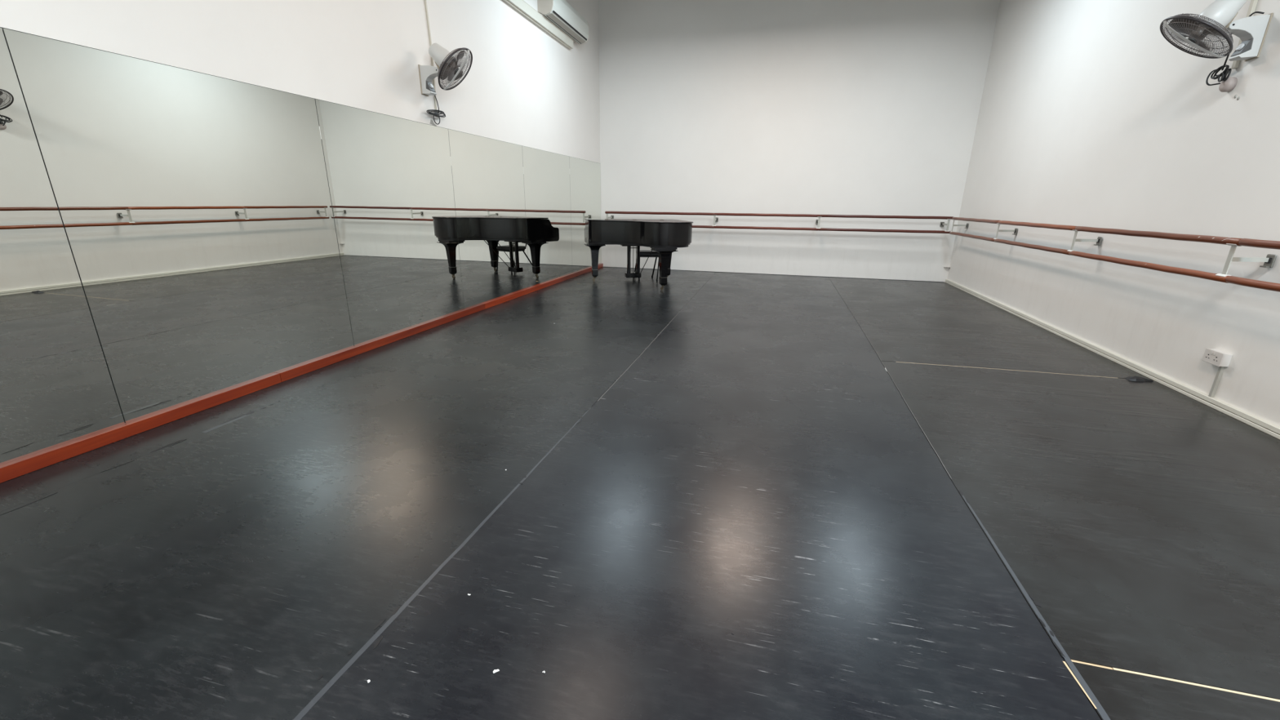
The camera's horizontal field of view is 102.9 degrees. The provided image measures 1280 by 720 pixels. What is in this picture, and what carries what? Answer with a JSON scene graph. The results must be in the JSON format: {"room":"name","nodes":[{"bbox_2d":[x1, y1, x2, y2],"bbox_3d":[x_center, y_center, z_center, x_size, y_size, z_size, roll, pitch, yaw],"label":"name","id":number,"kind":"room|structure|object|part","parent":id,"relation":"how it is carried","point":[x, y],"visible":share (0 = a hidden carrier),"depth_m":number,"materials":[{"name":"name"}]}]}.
{"room":"exercise studio","nodes":[
{"label":"exercise studio","id":0,"kind":"room"},
{"bbox_2d":[0,0,599,423],"bbox_3d":[-2.490,-2.606,3.662,0.200,5.500,13.005,5,18,14],"label":"wall","id":1,"kind":"structure","parent":0,"point":[522,86],"depth_m":4.30,"materials":[{"name":"white paint"}]},
{"bbox_2d":[0,26,124,465],"bbox_3d":[-3.046,-0.327,1.776,0.006,1.909,1.654,5,18,14],"label":"mirror panel","id":2,"kind":"object","parent":1,"relation":"attached to","point":[56,387],"visible":1,"depth_m":2.44,"materials":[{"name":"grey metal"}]},
{"bbox_2d":[2,30,124,422],"bbox_3d":[-2.413,-1.041,4.120,0.002,1.900,13.005,5,18,14],"label":"trim","id":3,"kind":"structure","parent":1,"relation":"attached to","point":[2,30],"depth_m":2.50,"materials":[{"name":"black"}]},
{"bbox_2d":[1,27,354,422],"bbox_3d":[-2.631,-0.794,3.302,0.007,1.909,1.648,5,18,14],"label":"mirror panel","id":4,"kind":"object","parent":1,"relation":"attached to","point":[195,208],"visible":1,"depth_m":3.03,"materials":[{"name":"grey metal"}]},
{"bbox_2d":[0,263,603,483],"bbox_3d":[-2.405,-0.099,4.410,0.040,0.068,12.993,5,18,14],"label":"trim","id":5,"kind":"structure","parent":1,"relation":"attached to","point":[8,471],"depth_m":3.23,"materials":[{"name":"red wood"}]},
{"bbox_2d":[315,98,464,346],"bbox_3d":[-2.218,-1.261,4.827,0.007,1.909,1.650,5,18,14],"label":"mirror panel","id":6,"kind":"object","parent":1,"relation":"attached to","point":[389,178],"visible":1,"depth_m":4.64,"materials":[{"name":"grey metal"}]},
{"bbox_2d":[424,0,436,109],"bbox_3d":[-2.030,-3.173,4.884,0.014,1.411,0.065,5,18,14],"label":"cable conduit","id":7,"kind":"object","parent":1,"relation":"attached to","point":[425,1],"visible":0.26,"depth_m":4.92,"materials":[{"name":"beige plastic"}]},
{"bbox_2d":[431,110,439,119],"bbox_3d":[-2.038,-2.444,5.074,0.035,0.075,0.075,5,18,14],"label":"wall socket","id":8,"kind":"object","parent":1,"relation":"attached to","point":[435,117],"visible":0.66,"depth_m":5.06,"materials":[{"name":"white"}]},
{"bbox_2d":[417,43,472,96],"bbox_3d":[-1.833,-2.743,4.812,0.506,0.429,0.439,5,18,14],"label":"wall fan","id":9,"kind":"object","parent":1,"relation":"attached to","point":[446,62],"visible":1,"depth_m":4.78,"materials":[{"name":"white plastic"}]},
{"bbox_3d":[-2.076,-2.679,4.891,0.008,0.254,0.104,5,18,14],"label":"plate","id":10,"kind":"part","parent":9,"relation":"part of","materials":[{"name":"beige plastic"}]},
{"bbox_3d":[-2.007,-2.620,4.890,0.047,0.088,0.076,5,18,14],"label":"control panel","id":11,"kind":"part","parent":9,"relation":"part of","materials":[{"name":"grey"}]},
{"bbox_2d":[426,95,445,124],"bbox_3d":[-1.996,-2.464,5.026,0.043,0.262,0.297,5,18,14],"label":"power cable","id":12,"kind":"object","parent":9,"relation":"hanging from","point":[437,113],"visible":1,"depth_m":5.03,"materials":[{"name":"black plastic"}]},
{"bbox_3d":[-1.808,-2.673,4.714,0.081,0.141,0.158,5,18,14],"label":"blade","id":13,"kind":"part","parent":9,"relation":"part of","materials":[{"name":"grey plastic"}]},
{"bbox_3d":[-1.777,-2.735,4.904,0.127,0.096,0.157,5,18,14],"label":"blade","id":14,"kind":"part","parent":9,"relation":"part of","materials":[{"name":"grey plastic"}]},
{"bbox_3d":[-1.668,-2.814,4.752,0.105,0.133,0.152,-11,21,-32],"label":"blade","id":15,"kind":"part","parent":9,"relation":"part of","materials":[{"name":"grey plastic"}]},
{"bbox_2d":[448,128,528,309],"bbox_3d":[-1.804,-1.729,6.355,0.007,1.909,1.657,5,18,14],"label":"mirror panel","id":16,"kind":"object","parent":1,"relation":"attached to","point":[488,180],"visible":1,"depth_m":6.21,"materials":[{"name":"grey metal"}]},
{"bbox_2d":[502,0,573,49],"bbox_3d":[-2.027,-3.886,4.530,0.064,0.134,7.570,5,18,14],"label":"cable trunking","id":17,"kind":"object","parent":1,"relation":"attached to","point":[521,6],"visible":1,"depth_m":6.94,"materials":[{"name":"white plastic"}]},
{"bbox_2d":[521,146,572,287],"bbox_3d":[-1.386,-2.200,7.894,0.007,1.909,1.673,5,18,14],"label":"mirror panel","id":18,"kind":"object","parent":1,"relation":"attached to","point":[546,175],"visible":1,"depth_m":7.78,"materials":[{"name":"grey metal"}]},
{"bbox_2d":[537,0,589,44],"bbox_3d":[-1.103,-5.059,7.545,0.228,0.347,1.420,5,18,14],"label":"air conditioner","id":19,"kind":"object","parent":1,"relation":"attached to","point":[560,13],"visible":0.98,"depth_m":7.39,"materials":[{"name":"white plastic"}]},
{"bbox_2d":[568,156,601,272],"bbox_3d":[-0.977,-2.661,9.402,0.006,1.909,1.589,5,18,14],"label":"mirror panel","id":20,"kind":"object","parent":1,"relation":"attached to","point":[584,175],"visible":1,"depth_m":9.18,"materials":[{"name":"grey metal"}]},
{"bbox_2d":[0,266,1279,719],"bbox_3d":[0.656,0.254,3.684,6.371,0.101,13.005,5,18,14],"label":"floor","id":21,"kind":"structure","parent":0,"point":[757,509],"depth_m":2.06,"materials":[{"name":"black"}]},
{"bbox_2d":[201,414,249,432],"bbox_3d":[-2.433,0.372,3.005,0.035,0.001,0.270,5,18,14],"label":"tape","id":22,"kind":"object","parent":21,"relation":"on","point":[245,415],"visible":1,"depth_m":2.99,"materials":[{"name":"grey plastic"}]},
{"bbox_2d":[293,407,591,719],"bbox_3d":[-0.753,0.784,1.744,0.025,0.001,3.366,5,18,14],"label":"tape","id":23,"kind":"object","parent":21,"relation":"on","point":[339,674],"visible":1,"depth_m":1.63,"materials":[{"name":"grey plastic"}]},
{"bbox_2d":[583,218,693,290],"bbox_3d":[-0.053,-1.720,8.158,1.575,1.008,1.647,-3,18,-12],"label":"grand piano","id":24,"kind":"object","parent":21,"relation":"on","point":[663,236],"visible":1,"depth_m":7.73,"materials":[{"name":"black paint"}]},
{"bbox_3d":[-0.889,-2.171,8.582,0.075,0.368,0.245,-3,18,-12],"label":"arm","id":25,"kind":"part","parent":24,"relation":"part of","materials":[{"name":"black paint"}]},
{"bbox_3d":[-0.750,-1.643,8.445,0.320,0.526,0.320,-3,18,-12],"label":"leg","id":26,"kind":"part","parent":24,"relation":"part of","materials":[{"name":"black paint"}]},
{"bbox_3d":[-0.193,-1.694,8.589,0.044,0.460,0.050,-3,18,-12],"label":"lyre post","id":27,"kind":"part","parent":24,"relation":"part of","materials":[{"name":"black paint"}]},
{"bbox_3d":[-0.064,-1.705,8.614,0.008,0.490,0.008,4,17,10],"label":"pedal rod","id":28,"kind":"part","parent":24,"relation":"part of","materials":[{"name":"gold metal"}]},
{"bbox_3d":[-0.032,-1.702,8.622,0.048,0.460,0.050,-3,18,-12],"label":"lyre post","id":29,"kind":"part","parent":24,"relation":"part of","materials":[{"name":"black paint"}]},
{"bbox_3d":[-0.028,-2.156,7.907,1.513,0.018,1.410,-3,18,-12],"label":"lid","id":30,"kind":"part","parent":24,"relation":"part of","materials":[{"name":"black paint"}]},
{"bbox_3d":[-0.032,-1.862,7.996,1.449,0.026,1.341,-3,18,-12],"label":"moulding","id":31,"kind":"part","parent":24,"relation":"part of","materials":[{"name":"black paint"}]},
{"bbox_3d":[0.351,-1.662,7.601,0.340,0.042,0.285,-3,18,-12],"label":"leg plate","id":32,"kind":"part","parent":24,"relation":"part of","materials":[{"name":"black wood"}]},
{"bbox_3d":[0.353,-1.385,7.659,0.320,0.526,0.320,-5,18,-17],"label":"leg","id":33,"kind":"part","parent":24,"relation":"part of","materials":[{"name":"black paint"}]},
{"bbox_3d":[0.468,-1.705,8.696,0.320,0.526,0.320,-3,18,-12],"label":"leg","id":34,"kind":"part","parent":24,"relation":"part of","materials":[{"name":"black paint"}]},
{"bbox_2d":[634,249,658,280],"bbox_3d":[0.121,-1.838,8.846,0.411,0.830,0.683,-1,17,-5],"label":"chair","id":35,"kind":"object","parent":21,"relation":"on","point":[643,253],"visible":0.38,"depth_m":8.64,"materials":[{"name":"black plastic"}]},
{"bbox_3d":[0.143,-1.842,8.777,0.380,0.064,0.380,-1,17,-5],"label":"seat","id":36,"kind":"part","parent":35,"relation":"part of","materials":[{"name":"black leather"}]},
{"bbox_3d":[0.142,-1.801,8.789,0.344,0.025,0.350,-1,17,-5],"label":"seat frame","id":37,"kind":"part","parent":35,"relation":"part of","materials":[{"name":"black"}]},
{"bbox_3d":[0.260,-1.668,8.998,0.114,0.405,0.025,11,20,31],"label":"leg","id":38,"kind":"part","parent":35,"relation":"part of","materials":[{"name":"black"}]},
{"bbox_3d":[0.310,-1.563,8.664,0.021,0.408,0.140,6,18,17],"label":"leg","id":39,"kind":"part","parent":35,"relation":"part of","materials":[{"name":"black"}]},
{"bbox_2d":[960,493,1110,719],"bbox_3d":[1.148,1.018,1.070,0.026,0.001,2.818,5,18,14],"label":"tape","id":40,"kind":"object","parent":21,"relation":"on","point":[1100,708],"visible":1,"depth_m":1.57,"materials":[{"name":"grey plastic"}]},
{"bbox_2d":[1125,376,1153,382],"bbox_3d":[3.886,0.143,3.965,0.175,0.030,0.090,5,18,14],"label":"tape wad","id":41,"kind":"object","parent":21,"relation":"on","point":[1129,378],"visible":1,"depth_m":3.95,"materials":[{"name":"black plastic"}]},
{"bbox_2d":[598,0,999,282],"bbox_3d":[2.347,-4.195,8.997,6.757,5.500,0.200,5,18,14],"label":"wall","id":42,"kind":"structure","parent":0,"point":[811,107],"depth_m":8.88,"materials":[{"name":"white paint"}]},
{"bbox_2d":[613,266,944,282],"bbox_3d":[2.292,-1.635,9.684,6.287,0.008,0.005,5,18,14],"label":"trim","id":43,"kind":"structure","parent":42,"relation":"attached to","point":[613,267],"depth_m":9.53,"materials":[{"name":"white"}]},
{"bbox_2d":[604,211,953,233],"bbox_3d":[2.269,-2.511,9.233,5.981,0.286,0.357,5,18,14],"label":"ballet barre","id":44,"kind":"object","parent":42,"relation":"attached to","point":[948,218],"visible":0.84,"depth_m":8.91,"materials":[{"name":"red wood"}]},
{"bbox_3d":[0.350,-2.738,9.515,2.090,0.050,0.045,5,18,14],"label":"rail","id":45,"kind":"part","parent":44,"relation":"part of","materials":[{"name":"brown wood"}]},
{"bbox_3d":[0.347,-2.522,9.582,2.090,0.050,0.045,5,18,14],"label":"rail","id":46,"kind":"part","parent":44,"relation":"part of","materials":[{"name":"brown wood"}]},
{"bbox_3d":[2.235,-2.359,9.120,1.810,0.050,0.045,5,18,14],"label":"rail","id":47,"kind":"part","parent":44,"relation":"part of","materials":[{"name":"brown wood"}]},
{"bbox_3d":[2.238,-2.575,9.053,1.810,0.050,0.045,5,18,14],"label":"rail","id":48,"kind":"part","parent":44,"relation":"part of","materials":[{"name":"brown wood"}]},
{"bbox_3d":[4.117,-2.196,8.660,2.077,0.050,0.045,5,18,14],"label":"rail","id":49,"kind":"part","parent":44,"relation":"part of","materials":[{"name":"brown wood"}]},
{"bbox_3d":[4.120,-2.412,8.593,2.077,0.050,0.045,5,18,14],"label":"rail","id":50,"kind":"part","parent":44,"relation":"part of","materials":[{"name":"brown wood"}]},
{"bbox_2d":[946,0,1279,426],"bbox_3d":[3.870,-2.042,2.110,0.200,5.500,13.005,5,18,14],"label":"wall","id":51,"kind":"structure","parent":0,"point":[1088,116],"depth_m":4.45,"materials":[{"name":"white paint"}]},
{"bbox_2d":[945,279,1279,439],"bbox_3d":[3.726,0.452,2.910,0.029,0.058,13.002,5,18,14],"label":"baseboard","id":52,"kind":"structure","parent":51,"relation":"attached to","point":[1261,424],"depth_m":4.01,"materials":[{"name":"white wood"}]},
{"bbox_2d":[949,217,1279,292],"bbox_3d":[3.764,-0.608,3.139,0.230,0.274,11.044,5,18,14],"label":"ballet barre","id":53,"kind":"object","parent":51,"relation":"attached to","point":[1269,260],"visible":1,"depth_m":3.72,"materials":[{"name":"red wood"}]},
{"bbox_3d":[5.144,-2.163,8.196,0.198,0.030,0.008,5,18,14],"label":"arm","id":54,"kind":"part","parent":53,"relation":"part of","materials":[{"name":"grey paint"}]},
{"bbox_3d":[4.826,-1.808,7.443,0.045,0.047,1.864,5,18,14],"label":"rail","id":55,"kind":"part","parent":53,"relation":"part of","materials":[{"name":"brown wood"}]},
{"bbox_3d":[4.829,-2.024,7.376,0.045,0.047,1.864,5,18,14],"label":"rail","id":56,"kind":"part","parent":53,"relation":"part of","materials":[{"name":"brown wood"}]},
{"bbox_3d":[4.690,-1.651,6.521,0.198,0.030,0.008,5,18,14],"label":"arm","id":57,"kind":"part","parent":53,"relation":"part of","materials":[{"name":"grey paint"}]},
{"bbox_3d":[4.363,-1.285,5.735,0.045,0.047,1.823,5,18,14],"label":"rail","id":58,"kind":"part","parent":53,"relation":"part of","materials":[{"name":"brown wood"}]},
{"bbox_3d":[4.366,-1.502,5.668,0.045,0.047,1.823,5,18,14],"label":"rail","id":59,"kind":"part","parent":53,"relation":"part of","materials":[{"name":"brown wood"}]},
{"bbox_3d":[4.232,-1.134,4.832,0.198,0.030,0.008,5,18,14],"label":"arm","id":60,"kind":"part","parent":53,"relation":"part of","materials":[{"name":"grey paint"}]},
{"bbox_3d":[4.330,-1.121,4.809,0.012,0.080,0.060,5,18,14],"label":"wall plate","id":61,"kind":"part","parent":53,"relation":"part of","materials":[{"name":"grey metal"}]},
{"bbox_3d":[3.901,-0.764,4.032,0.045,0.047,1.855,5,18,14],"label":"rail","id":62,"kind":"part","parent":53,"relation":"part of","materials":[{"name":"brown wood"}]},
{"bbox_3d":[3.904,-0.981,3.965,0.045,0.047,1.855,5,18,14],"label":"rail","id":63,"kind":"part","parent":53,"relation":"part of","materials":[{"name":"brown wood"}]},
{"bbox_3d":[3.779,-0.622,3.160,0.198,0.030,0.008,5,18,14],"label":"arm","id":64,"kind":"part","parent":53,"relation":"part of","materials":[{"name":"grey paint"}]},
{"bbox_3d":[3.445,-0.249,2.349,0.045,0.047,1.779,5,18,14],"label":"rail","id":65,"kind":"part","parent":53,"relation":"part of","materials":[{"name":"brown wood"}]},
{"bbox_3d":[3.447,-0.466,2.283,0.045,0.047,1.779,5,18,14],"label":"rail","id":66,"kind":"part","parent":53,"relation":"part of","materials":[{"name":"brown wood"}]},
{"bbox_3d":[3.876,-0.610,3.138,0.012,0.080,0.060,5,18,14],"label":"wall plate","id":67,"kind":"part","parent":53,"relation":"part of","materials":[{"name":"grey metal"}]},
{"bbox_2d":[1160,0,1273,61],"bbox_3d":[3.759,-2.171,3.303,0.602,0.383,0.440,5,18,14],"label":"wall fan","id":68,"kind":"object","parent":51,"relation":"attached to","point":[1216,20],"visible":1,"depth_m":3.32,"materials":[{"name":"white plastic"}]},
{"bbox_3d":[3.563,-2.204,3.363,0.121,0.113,0.153,-5,18,-19],"label":"blade","id":69,"kind":"part","parent":68,"relation":"part of","materials":[{"name":"grey plastic"}]},
{"bbox_3d":[3.666,-2.079,3.241,0.158,0.071,0.150,5,18,14],"label":"blade","id":70,"kind":"part","parent":68,"relation":"part of","materials":[{"name":"grey plastic"}]},
{"bbox_2d":[1205,11,1264,85],"bbox_3d":[4.015,-2.110,3.492,0.152,0.424,0.223,5,18,14],"label":"power cable","id":71,"kind":"object","parent":68,"relation":"hanging from","point":[1227,71],"visible":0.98,"depth_m":3.53,"materials":[{"name":"black plastic"}]},
{"bbox_3d":[3.998,-2.081,3.394,0.033,0.046,0.044,5,18,14],"label":"knob","id":72,"kind":"part","parent":68,"relation":"part of","materials":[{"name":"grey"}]},
{"bbox_3d":[4.005,-2.077,3.393,0.047,0.088,0.076,5,18,14],"label":"control panel","id":73,"kind":"part","parent":68,"relation":"part of","materials":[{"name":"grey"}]},
{"bbox_3d":[4.075,-2.124,3.360,0.008,0.254,0.104,5,18,14],"label":"plate","id":74,"kind":"part","parent":68,"relation":"part of","materials":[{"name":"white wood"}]},
{"bbox_2d":[1208,366,1225,397],"bbox_3d":[3.886,0.143,3.436,0.018,0.229,0.020,5,18,14],"label":"cable conduit","id":75,"kind":"object","parent":51,"relation":"attached to","point":[1220,372],"visible":0.86,"depth_m":3.43,"materials":[{"name":"grey paint"}]},
{"bbox_2d":[1201,347,1232,367],"bbox_3d":[3.880,-0.017,3.432,0.057,0.090,0.150,5,18,14],"label":"double socket","id":76,"kind":"object","parent":51,"relation":"attached to","point":[1217,357],"visible":1,"depth_m":3.40,"materials":[{"name":"white plastic"}]},
{"bbox_2d":[1218,76,1237,92],"bbox_3d":[4.078,-1.913,3.543,0.052,0.092,0.090,5,18,14],"label":"wall socket","id":77,"kind":"object","parent":51,"relation":"attached to","point":[1227,86],"visible":1,"depth_m":3.52,"materials":[{"name":"beige plastic"}]},
{"bbox_2d":[1231,0,1257,69],"bbox_3d":[4.109,-2.680,3.329,0.022,1.396,0.085,5,18,14],"label":"cable conduit","id":78,"kind":"object","parent":51,"relation":"attached to","point":[1253,3],"visible":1,"depth_m":3.42,"materials":[{"name":"beige plastic"}]}
]}

